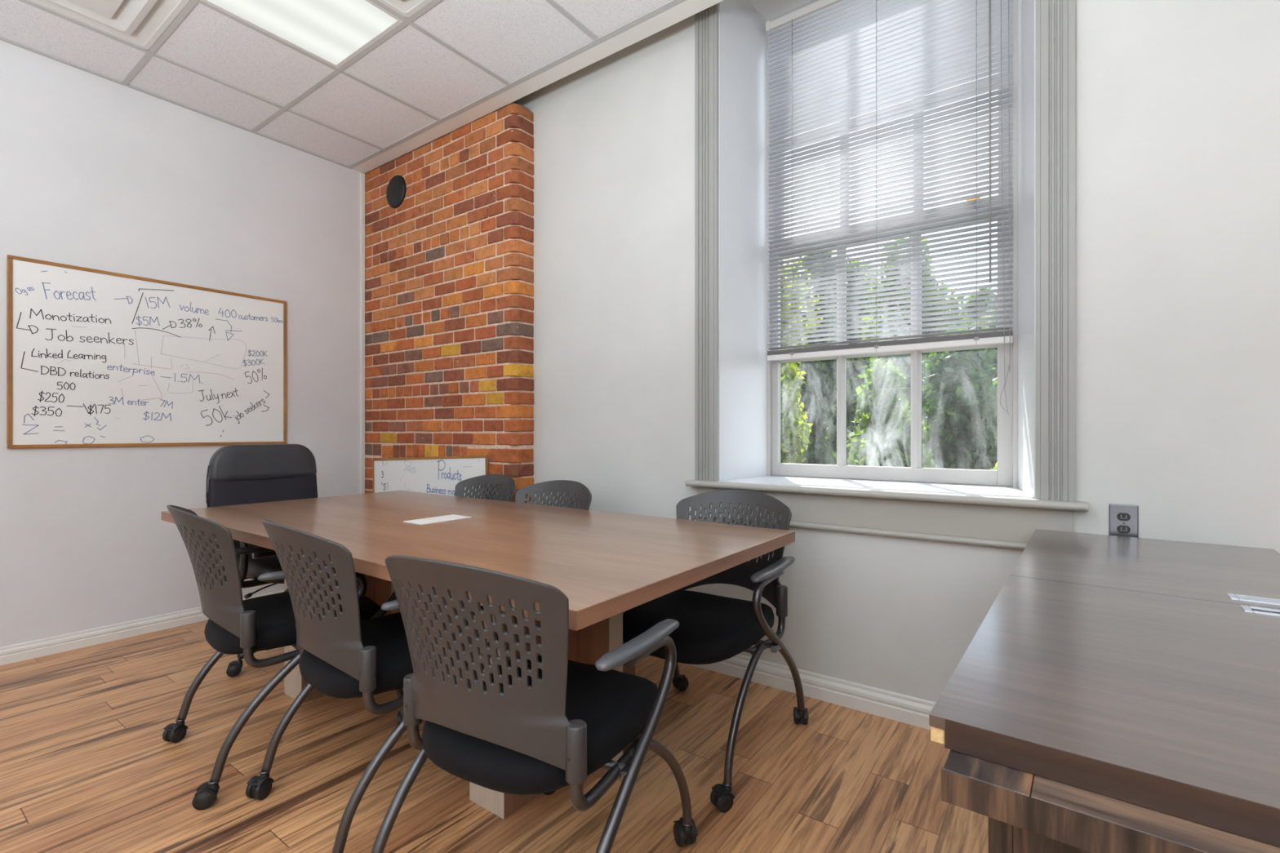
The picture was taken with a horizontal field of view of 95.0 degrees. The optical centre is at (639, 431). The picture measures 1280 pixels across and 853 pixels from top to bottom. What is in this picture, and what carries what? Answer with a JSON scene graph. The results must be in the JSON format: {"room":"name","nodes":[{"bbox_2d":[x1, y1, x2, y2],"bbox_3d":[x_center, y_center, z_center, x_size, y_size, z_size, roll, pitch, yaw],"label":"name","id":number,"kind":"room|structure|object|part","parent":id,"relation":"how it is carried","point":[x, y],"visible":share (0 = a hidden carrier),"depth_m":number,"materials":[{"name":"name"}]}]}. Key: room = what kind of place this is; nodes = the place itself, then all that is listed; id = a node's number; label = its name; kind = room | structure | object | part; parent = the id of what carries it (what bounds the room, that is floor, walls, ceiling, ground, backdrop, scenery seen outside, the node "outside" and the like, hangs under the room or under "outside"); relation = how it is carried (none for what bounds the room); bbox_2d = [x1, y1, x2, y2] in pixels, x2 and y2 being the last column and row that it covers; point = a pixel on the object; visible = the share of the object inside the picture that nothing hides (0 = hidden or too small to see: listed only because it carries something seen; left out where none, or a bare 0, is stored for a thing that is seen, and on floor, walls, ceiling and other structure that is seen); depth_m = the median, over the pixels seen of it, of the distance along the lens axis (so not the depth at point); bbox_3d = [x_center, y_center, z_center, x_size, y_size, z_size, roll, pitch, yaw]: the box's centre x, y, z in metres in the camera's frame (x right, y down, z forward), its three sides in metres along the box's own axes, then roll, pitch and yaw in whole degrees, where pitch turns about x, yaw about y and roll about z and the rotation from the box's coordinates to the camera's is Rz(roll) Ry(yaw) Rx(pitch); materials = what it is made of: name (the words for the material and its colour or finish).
{"room":"meeting room","nodes":[
{"label":"meeting room","id":0,"kind":"room"},
{"bbox_2d":[0,40,382,647],"bbox_3d":[-3.461,-0.650,2.287,0.150,3.500,5.146,0,0,36],"label":"wall","id":1,"kind":"structure","parent":0,"point":[96,172],"depth_m":3.18,"materials":[{"name":"white paint"}]},
{"bbox_2d":[0,590,284,665],"bbox_3d":[-3.393,1.059,2.240,0.016,0.082,4.850,0,0,36],"label":"baseboard","id":2,"kind":"structure","parent":1,"relation":"attached to","point":[11,654],"depth_m":3.04,"materials":[{"name":"white paint"}]},
{"bbox_2d":[6,254,286,448],"bbox_3d":[-2.638,-0.379,3.279,0.020,0.918,1.230,0,0,36],"label":"whiteboard","id":3,"kind":"object","parent":1,"relation":"attached to","point":[95,357],"visible":1,"depth_m":3.16,"materials":[{"name":"ceramic"}]},
{"bbox_3d":[-2.638,0.071,3.279,0.020,0.017,1.230,0,0,36],"label":"frame rail","id":4,"kind":"part","parent":3,"relation":"part of","materials":[{"name":"brown wood"}]},
{"bbox_3d":[-2.638,-0.830,3.279,0.020,0.017,1.230,0,0,36],"label":"frame rail","id":5,"kind":"part","parent":3,"relation":"part of","materials":[{"name":"brown wood"}]},
{"bbox_2d":[360,173,364,493],"bbox_3d":[-1.981,-0.372,4.192,0.014,2.945,0.029,0,0,36],"label":"trim","id":6,"kind":"structure","parent":1,"relation":"attached to","point":[362,175],"depth_m":4.18,"materials":[{"name":"white paint"}]},
{"bbox_2d":[0,0,686,168],"bbox_3d":[-0.889,-1.857,0.367,6.270,0.021,4.752,0,0,36],"label":"ceiling","id":7,"kind":"structure","parent":0,"point":[445,60],"depth_m":2.94,"materials":[{"name":"tile"}]},
{"bbox_2d":[26,0,189,49],"bbox_3d":[-2.325,-1.869,2.442,0.584,0.082,0.584,0,0,36],"label":"ceiling vent","id":8,"kind":"object","parent":7,"relation":"in","point":[139,23],"visible":1,"depth_m":2.60,"materials":[{"name":"white metal"}]},
{"bbox_3d":[-2.325,-1.844,2.442,0.264,0.032,0.264,0,0,36],"label":"plate","id":9,"kind":"part","parent":8,"relation":"part of","materials":[{"name":"white metal"}]},
{"bbox_2d":[201,0,403,68],"bbox_3d":[-1.652,-1.885,2.331,0.586,0.071,1.196,0,0,36],"label":"ceiling light","id":10,"kind":"object","parent":7,"relation":"attached to","point":[333,32],"visible":0.94,"depth_m":2.65,"materials":[{"name":"white plastic"}]},
{"bbox_2d":[377,0,432,17],"bbox_3d":[-0.979,-1.869,2.221,0.584,0.082,0.584,0,0,36],"label":"ceiling vent","id":11,"kind":"object","parent":7,"relation":"in","point":[406,8],"visible":1,"depth_m":2.55,"materials":[{"name":"white metal"}]},
{"bbox_2d":[364,103,533,503],"bbox_3d":[-1.296,-0.375,3.804,1.580,2.950,0.150,0,0,36],"label":"brick wall","id":12,"kind":"structure","parent":0,"point":[449,273],"depth_m":3.60,"materials":[{"name":"brick"}]},
{"bbox_2d":[386,175,405,208],"bbox_3d":[-1.653,-1.622,3.962,0.218,0.218,0.024,0,0,36],"label":"flue cover","id":13,"kind":"object","parent":12,"relation":"attached to","point":[396,188],"visible":1,"depth_m":3.94,"materials":[{"name":"black metal"}]},
{"bbox_2d":[351,0,723,173],"bbox_3d":[0.533,-2.124,2.331,6.270,0.552,0.098,0,0,36],"label":"trim","id":14,"kind":"structure","parent":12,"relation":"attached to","point":[687,8],"depth_m":3.03,"materials":[{"name":"white paint"}]},
{"bbox_2d":[0,620,988,852],"bbox_3d":[-0.699,1.160,0.629,6.570,0.120,5.700,0,0,36],"label":"floor","id":15,"kind":"structure","parent":0,"point":[86,765],"depth_m":1.88,"materials":[{"name":"laminate"}]},
{"bbox_2d":[205,444,317,677],"bbox_3d":[-1.736,0.584,2.946,0.772,1.032,0.668,0,0,34],"label":"office chair","id":16,"kind":"object","parent":15,"relation":"on","point":[237,474],"visible":0.27,"depth_m":3.04,"materials":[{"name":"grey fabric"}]},
{"bbox_3d":[-1.851,0.580,2.750,0.304,0.272,0.163,0,0,34],"label":"armrest","id":17,"kind":"part","parent":16,"relation":"part of","materials":[{"name":"black plastic"}]},
{"bbox_3d":[-1.734,0.653,2.960,0.500,0.106,0.510,0,0,34],"label":"seat","id":18,"kind":"part","parent":16,"relation":"part of","materials":[{"name":"black leather"}]},
{"bbox_3d":[-1.724,0.729,2.744,0.020,0.057,0.229,0,0,31],"label":"lever","id":19,"kind":"part","parent":16,"relation":"part of","materials":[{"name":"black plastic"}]},
{"bbox_3d":[-2.002,0.355,3.140,0.104,0.570,0.545,0,0,34],"label":"backrest","id":20,"kind":"part","parent":16,"relation":"part of","materials":[{"name":"grey fabric"}]},
{"bbox_2d":[162,505,403,810],"bbox_3d":[-1.258,0.669,2.120,0.595,0.862,0.709,0,0,44],"label":"chair","id":21,"kind":"object","parent":15,"relation":"on","point":[235,625],"visible":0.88,"depth_m":1.86,"materials":[{"name":"grey plastic"}]},
{"bbox_3d":[-1.443,0.450,1.929,0.493,0.424,0.173,0,0,44],"label":"backrest","id":22,"kind":"part","parent":21,"relation":"part of","materials":[{"name":"grey plastic"}]},
{"bbox_3d":[-1.455,0.457,2.308,0.046,0.030,0.335,0,0,44],"label":"armrest","id":23,"kind":"part","parent":21,"relation":"part of","materials":[{"name":"grey plastic"}]},
{"bbox_3d":[-1.136,0.701,1.921,0.025,0.092,0.276,0,0,44],"label":"post","id":24,"kind":"part","parent":21,"relation":"part of","materials":[{"name":"grey metal"}]},
{"bbox_3d":[-1.244,0.676,2.138,0.473,0.102,0.536,0,0,44],"label":"seat","id":25,"kind":"part","parent":21,"relation":"part of","materials":[{"name":"black fabric"}]},
{"bbox_3d":[-1.065,0.457,1.935,0.046,0.030,0.335,0,0,44],"label":"armrest","id":26,"kind":"part","parent":21,"relation":"part of","materials":[{"name":"grey plastic"}]},
{"bbox_2d":[245,519,479,852],"bbox_3d":[-0.751,0.669,1.813,0.595,0.862,0.709,0,0,42],"label":"chair","id":27,"kind":"object","parent":15,"relation":"on","point":[343,656],"visible":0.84,"depth_m":1.55,"materials":[{"name":"grey plastic"}]},
{"bbox_3d":[-0.963,0.701,1.922,0.025,0.092,0.276,0,0,42],"label":"post","id":28,"kind":"part","parent":27,"relation":"part of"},
{"bbox_3d":[-0.930,0.450,1.616,0.493,0.424,0.173,0,0,42],"label":"backrest","id":29,"kind":"part","parent":27,"relation":"part of","materials":[{"name":"grey plastic"}]},
{"bbox_3d":[-0.623,0.701,1.618,0.025,0.092,0.276,0,0,42],"label":"post","id":30,"kind":"part","parent":27,"relation":"part of","materials":[{"name":"grey metal"}]},
{"bbox_3d":[-0.738,0.676,1.831,0.473,0.102,0.536,0,0,42],"label":"seat","id":31,"kind":"part","parent":27,"relation":"part of","materials":[{"name":"black fabric"}]},
{"bbox_3d":[-0.552,0.457,1.634,0.046,0.030,0.335,0,0,42],"label":"armrest","id":32,"kind":"part","parent":27,"relation":"part of","materials":[{"name":"grey plastic"}]},
{"bbox_2d":[373,454,488,499],"bbox_3d":[-1.366,0.619,3.741,1.254,0.965,0.035,0,0,36],"label":"whiteboard","id":33,"kind":"object","parent":15,"relation":"on","point":[440,475],"visible":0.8,"depth_m":3.74,"materials":[{"name":"ceramic"}]},
{"bbox_3d":[-1.377,0.171,3.761,1.214,0.069,0.016,0,0,36],"label":"frame rail","id":34,"kind":"part","parent":33,"relation":"part of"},
{"bbox_2d":[161,490,795,818],"bbox_3d":[-0.782,0.725,2.341,2.459,0.750,1.154,0,0,36],"label":"meeting table","id":35,"kind":"object","parent":15,"relation":"on","point":[607,565],"visible":0.58,"depth_m":1.91,"materials":[{"name":"brown wood"}]},
{"bbox_3d":[-1.230,0.746,2.705,0.410,0.708,0.066,0,0,36],"label":"cross panel","id":36,"kind":"part","parent":35,"relation":"part of","materials":[{"name":"brown wood"}]},
{"bbox_3d":[-0.809,0.351,2.352,0.120,0.003,0.232,0,0,36],"label":"cable port lid","id":37,"kind":"part","parent":35,"relation":"part of","materials":[{"name":"white plastic"}]},
{"bbox_3d":[-0.244,0.746,1.991,0.410,0.708,0.066,0,0,36],"label":"cross panel","id":38,"kind":"part","parent":35,"relation":"part of","materials":[{"name":"brown wood"}]},
{"bbox_2d":[454,474,515,502],"bbox_3d":[-0.989,0.669,2.996,0.595,0.862,0.709,0,0,36],"label":"chair","id":39,"kind":"object","parent":15,"relation":"on","point":[504,486],"visible":0.23,"depth_m":3.28,"materials":[{"name":"grey plastic"}]},
{"bbox_2d":[370,555,697,852],"bbox_3d":[-0.231,0.669,1.401,0.595,0.862,0.709,0,0,29],"label":"chair","id":40,"kind":"object","parent":15,"relation":"on","point":[531,723],"visible":1,"depth_m":1.16,"materials":[{"name":"grey plastic"}]},
{"bbox_3d":[-0.462,0.701,1.460,0.025,0.092,0.276,0,0,29],"label":"post","id":41,"kind":"part","parent":40,"relation":"part of","materials":[{"name":"grey metal"}]},
{"bbox_3d":[-0.362,0.450,1.169,0.493,0.424,0.173,0,0,29],"label":"backrest","id":42,"kind":"part","parent":40,"relation":"part of","materials":[{"name":"grey plastic"}]},
{"bbox_3d":[-0.222,0.676,1.421,0.473,0.102,0.536,0,0,29],"label":"seat","id":43,"kind":"part","parent":40,"relation":"part of","materials":[{"name":"black fabric"}]},
{"bbox_3d":[-0.062,0.701,1.240,0.025,0.092,0.276,0,0,29],"label":"post","id":44,"kind":"part","parent":40,"relation":"part of","materials":[{"name":"grey metal"}]},
{"bbox_3d":[0.003,0.457,1.271,0.046,0.030,0.335,0,0,29],"label":"armrest","id":45,"kind":"part","parent":40,"relation":"part of","materials":[{"name":"grey plastic"}]},
{"bbox_2d":[515,480,591,510],"bbox_3d":[-0.559,0.669,2.587,0.595,0.862,0.709,0,0,36],"label":"chair","id":46,"kind":"object","parent":15,"relation":"on","point":[580,497],"visible":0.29,"depth_m":2.87,"materials":[{"name":"grey plastic"}]},
{"bbox_2d":[622,489,808,813],"bbox_3d":[0.222,0.669,2.111,0.595,0.862,0.709,0,0,34],"label":"chair","id":47,"kind":"object","parent":15,"relation":"on","point":[713,628],"visible":0.62,"depth_m":2.05,"materials":[{"name":"grey plastic"}]},
{"bbox_3d":[0.212,0.676,2.091,0.473,0.102,0.536,0,0,34],"label":"seat","id":48,"kind":"part","parent":47,"relation":"part of","materials":[{"name":"black fabric"}]},
{"bbox_3d":[0.372,0.450,2.330,0.493,0.424,0.173,0,0,34],"label":"backrest","id":49,"kind":"part","parent":47,"relation":"part of","materials":[{"name":"grey plastic"}]},
{"bbox_3d":[0.447,0.701,2.032,0.025,0.092,0.276,0,0,34],"label":"post","id":50,"kind":"part","parent":47,"relation":"part of","materials":[{"name":"grey metal"}]},
{"bbox_3d":[0.448,0.457,1.959,0.046,0.030,0.335,0,0,34],"label":"armrest","id":51,"kind":"part","parent":47,"relation":"part of","materials":[{"name":"grey plastic"}]},
{"bbox_2d":[941,749,1279,852],"bbox_3d":[1.020,0.729,1.111,0.514,0.742,1.628,0,0,38],"label":"desk","id":52,"kind":"object","parent":15,"relation":"on","point":[1026,812],"visible":0.33,"depth_m":0.57,"materials":[{"name":"brown wood"}]},
{"bbox_3d":[0.860,0.746,1.243,0.022,0.708,1.572,0,0,38],"label":"panel","id":53,"kind":"part","parent":52,"relation":"part of","materials":[{"name":"brown wood"}]},
{"bbox_3d":[0.556,0.746,0.500,0.402,0.708,0.020,0,0,38],"label":"panel","id":54,"kind":"part","parent":52,"relation":"part of","materials":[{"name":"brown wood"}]},
{"bbox_2d":[928,575,1279,847],"bbox_3d":[0.799,0.340,0.833,0.545,0.036,0.825,0,0,38],"label":"tabletop","id":55,"kind":"object","parent":52,"relation":"on","point":[1165,704],"visible":1,"depth_m":0.71,"materials":[{"name":"brown wood"}]},
{"bbox_2d":[1009,528,1279,609],"bbox_3d":[1.292,0.340,1.474,0.545,0.036,0.790,0,0,38],"label":"tabletop","id":56,"kind":"object","parent":52,"relation":"on","point":[1228,574],"visible":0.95,"depth_m":1.42,"materials":[{"name":"brown wood"}]},
{"bbox_2d":[383,0,1279,702],"bbox_3d":[0.810,-0.650,2.713,6.570,3.500,0.554,0,0,36],"label":"wall","id":57,"kind":"structure","parent":0,"point":[1177,102],"depth_m":1.91,"materials":[{"name":"paint"}]},
{"bbox_2d":[686,653,935,729],"bbox_3d":[1.282,1.050,2.020,4.692,0.100,0.016,0,0,36],"label":"baseboard","id":58,"kind":"structure","parent":57,"relation":"attached to","point":[904,708],"depth_m":2.36,"materials":[{"name":"white paint"}]},
{"bbox_2d":[716,475,1033,499],"bbox_3d":[0.966,0.227,2.502,1.196,0.002,0.454,0,0,36],"label":"windowsill","id":59,"kind":"structure","parent":57,"relation":"attached to","point":[884,486],"depth_m":2.43,"materials":[{"name":"paint"}]},
{"bbox_2d":[719,0,1035,498],"bbox_3d":[0.976,-0.929,2.514,1.208,2.342,0.423,0,0,36],"label":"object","id":60,"kind":"structure","parent":57,"relation":"attached to","point":[742,23],"depth_m":2.79,"materials":[{"name":"paint"}]},
{"bbox_2d":[694,0,1075,502],"bbox_3d":[0.841,-1.056,2.330,1.450,2.568,0.030,0,0,36],"label":"trim","id":61,"kind":"structure","parent":57,"relation":"attached to","point":[1055,20],"depth_m":1.96,"materials":[{"name":"grey paint"}]},
{"bbox_2d":[697,486,1073,550],"bbox_3d":[0.841,0.328,2.330,1.414,0.148,0.030,0,0,36],"label":"trim","id":62,"kind":"structure","parent":57,"relation":"attached to","point":[989,526],"depth_m":2.18,"materials":[{"name":"beige paint"}]},
{"bbox_2d":[684,480,1088,511],"bbox_3d":[0.958,0.241,2.491,1.490,0.027,0.491,0,0,36],"label":"trim","id":63,"kind":"structure","parent":57,"relation":"attached to","point":[996,501],"depth_m":2.17,"materials":[{"name":"beige paint"}]},
{"bbox_2d":[766,0,1017,488],"bbox_3d":[1.121,-0.929,2.729,1.080,2.342,0.135,0,0,36],"label":"window","id":64,"kind":"structure","parent":57,"relation":"in","point":[1006,473],"depth_m":2.61,"materials":[{"name":"paint"}]},
{"bbox_2d":[765,0,1013,415],"bbox_3d":[1.061,-1.056,2.638,1.050,1.983,0.046,0,0,36],"label":"blind","id":65,"kind":"object","parent":64,"relation":"attached to","point":[820,51],"visible":1,"depth_m":2.61,"materials":[{"name":"plastic"}]},
{"bbox_3d":[0.748,-1.185,2.870,0.002,1.659,0.029,0,0,36],"label":"ladder cord","id":66,"kind":"part","parent":65,"relation":"part of","materials":[{"name":"grey fabric"}]},
{"bbox_3d":[1.067,-1.185,2.640,0.002,1.659,0.029,0,0,36],"label":"ladder cord","id":67,"kind":"part","parent":65,"relation":"part of","materials":[{"name":"grey fabric"}]},
{"bbox_3d":[1.064,-0.368,2.642,1.040,0.026,0.026,0,0,36],"label":"rail","id":68,"kind":"part","parent":65,"relation":"part of","materials":[{"name":"plastic"}]},
{"bbox_3d":[1.383,-1.185,2.411,0.002,1.659,0.029,0,0,36],"label":"ladder cord","id":69,"kind":"part","parent":65,"relation":"part of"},
{"bbox_3d":[1.452,-1.040,2.334,0.035,1.950,0.007,0,0,36],"label":"pull cord","id":70,"kind":"part","parent":65,"relation":"part of","materials":[{"name":"grey fabric"}]},
{"bbox_3d":[1.107,-0.371,2.709,1.044,1.188,0.037,0,0,36],"label":"sash","id":71,"kind":"part","parent":64,"relation":"part of","materials":[{"name":"paint"}]},
{"bbox_3d":[1.134,-1.488,2.747,1.044,1.155,0.037,0,0,36],"label":"sash","id":72,"kind":"part","parent":64,"relation":"part of","materials":[{"name":"paint"}]},
{"bbox_2d":[1108,503,1138,537],"bbox_3d":[1.524,0.288,1.849,0.072,0.116,0.009,0,0,36],"label":"wall outlet","id":73,"kind":"object","parent":57,"relation":"attached to","point":[1123,519],"visible":0.9,"depth_m":1.85,"materials":[{"name":"metal"}]},
{"bbox_2d":[1116,524,1130,533],"bbox_3d":[1.522,0.307,1.847,0.033,0.025,0.004,0,0,36],"label":"receptacle","id":74,"kind":"object","parent":73,"relation":"attached to","point":[1121,529],"depth_m":1.85,"materials":[{"name":"plastic"}]},
{"bbox_2d":[1116,512,1130,520],"bbox_3d":[1.522,0.269,1.847,0.033,0.025,0.004,0,0,36],"label":"receptacle","id":75,"kind":"object","parent":73,"relation":"attached to","point":[1120,516],"depth_m":1.85,"materials":[{"name":"plastic"}]},
{"label":"outside","id":76,"kind":"structure","parent":0,"visible":0},
{"bbox_3d":[12.033,1.550,20.887,55.000,0.200,42.049,0,0,36],"label":"ground","id":77,"kind":"structure","parent":76,"visible":0},
{"bbox_2d":[780,348,810,463],"bbox_3d":[1.385,0.282,5.907,1.048,2.367,0.882,0,0,36],"label":"shrub","id":78,"kind":"object","parent":77,"relation":"on","point":[790,423],"visible":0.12,"depth_m":5.81,"materials":[{"name":"green plant"}]},
{"bbox_2d":[780,257,822,457],"bbox_3d":[1.489,-1.316,8.611,2.225,5.653,2.339,0,0,36],"label":"maple tree","id":79,"kind":"object","parent":77,"relation":"on","point":[802,415],"visible":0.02,"depth_m":8.05,"materials":[{"name":"green plant"}]},
{"bbox_2d":[789,250,851,464],"bbox_3d":[4.025,-1.689,15.008,2.575,6.458,2.428,0,0,36],"label":"maple tree","id":80,"kind":"object","parent":77,"relation":"on","point":[820,389],"visible":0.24,"depth_m":14.41,"materials":[{"name":"green plant"}]},
{"bbox_2d":[817,257,880,465],"bbox_3d":[6.871,-2.035,18.852,3.459,7.252,2.862,0,0,31],"label":"maple tree","id":81,"kind":"object","parent":77,"relation":"on","point":[854,366],"visible":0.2,"depth_m":18.28,"materials":[{"name":"green plant"}]},
{"bbox_2d":[834,356,937,468],"bbox_3d":[2.193,0.384,5.348,0.924,2.148,0.973,0,0,36],"label":"tree","id":82,"kind":"object","parent":77,"relation":"on","point":[884,421],"visible":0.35,"depth_m":5.19,"materials":[{"name":"green plant"}]},
{"bbox_2d":[850,235,971,464],"bbox_3d":[4.822,-0.990,10.388,2.160,4.990,2.154,0,0,28],"label":"maple tree","id":83,"kind":"object","parent":77,"relation":"on","point":[903,362],"visible":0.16,"depth_m":10.08,"materials":[{"name":"green plant"}]},
{"bbox_2d":[921,315,997,470],"bbox_3d":[3.641,0.087,6.649,1.176,2.815,1.388,0,0,-6],"label":"tree","id":84,"kind":"object","parent":77,"relation":"on","point":[961,429],"visible":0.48,"depth_m":6.42,"materials":[{"name":"green plant"}]},
{"bbox_2d":[961,287,997,329],"bbox_3d":[10.092,-1.284,16.869,3.520,5.725,3.384,0,0,36],"label":"maple tree","id":85,"kind":"object","parent":77,"relation":"on","point":[989,288],"visible":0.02,"depth_m":16.52,"materials":[{"name":"green plant"}]},
{"bbox_2d":[973,298,997,443],"bbox_3d":[7.938,-0.708,12.382,2.510,4.564,2.794,0,0,-17],"label":"maple tree","id":86,"kind":"object","parent":77,"relation":"on","point":[993,362],"visible":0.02,"depth_m":12.09,"materials":[{"name":"green plant"}]},
{"bbox_2d":[989,462,997,470],"bbox_3d":[2.827,0.847,4.475,0.628,1.242,0.667,0,0,36],"label":"shrub","id":87,"kind":"object","parent":77,"relation":"on","point":[995,468],"visible":0.02,"depth_m":4.65,"materials":[{"name":"green plant"}]}
]}

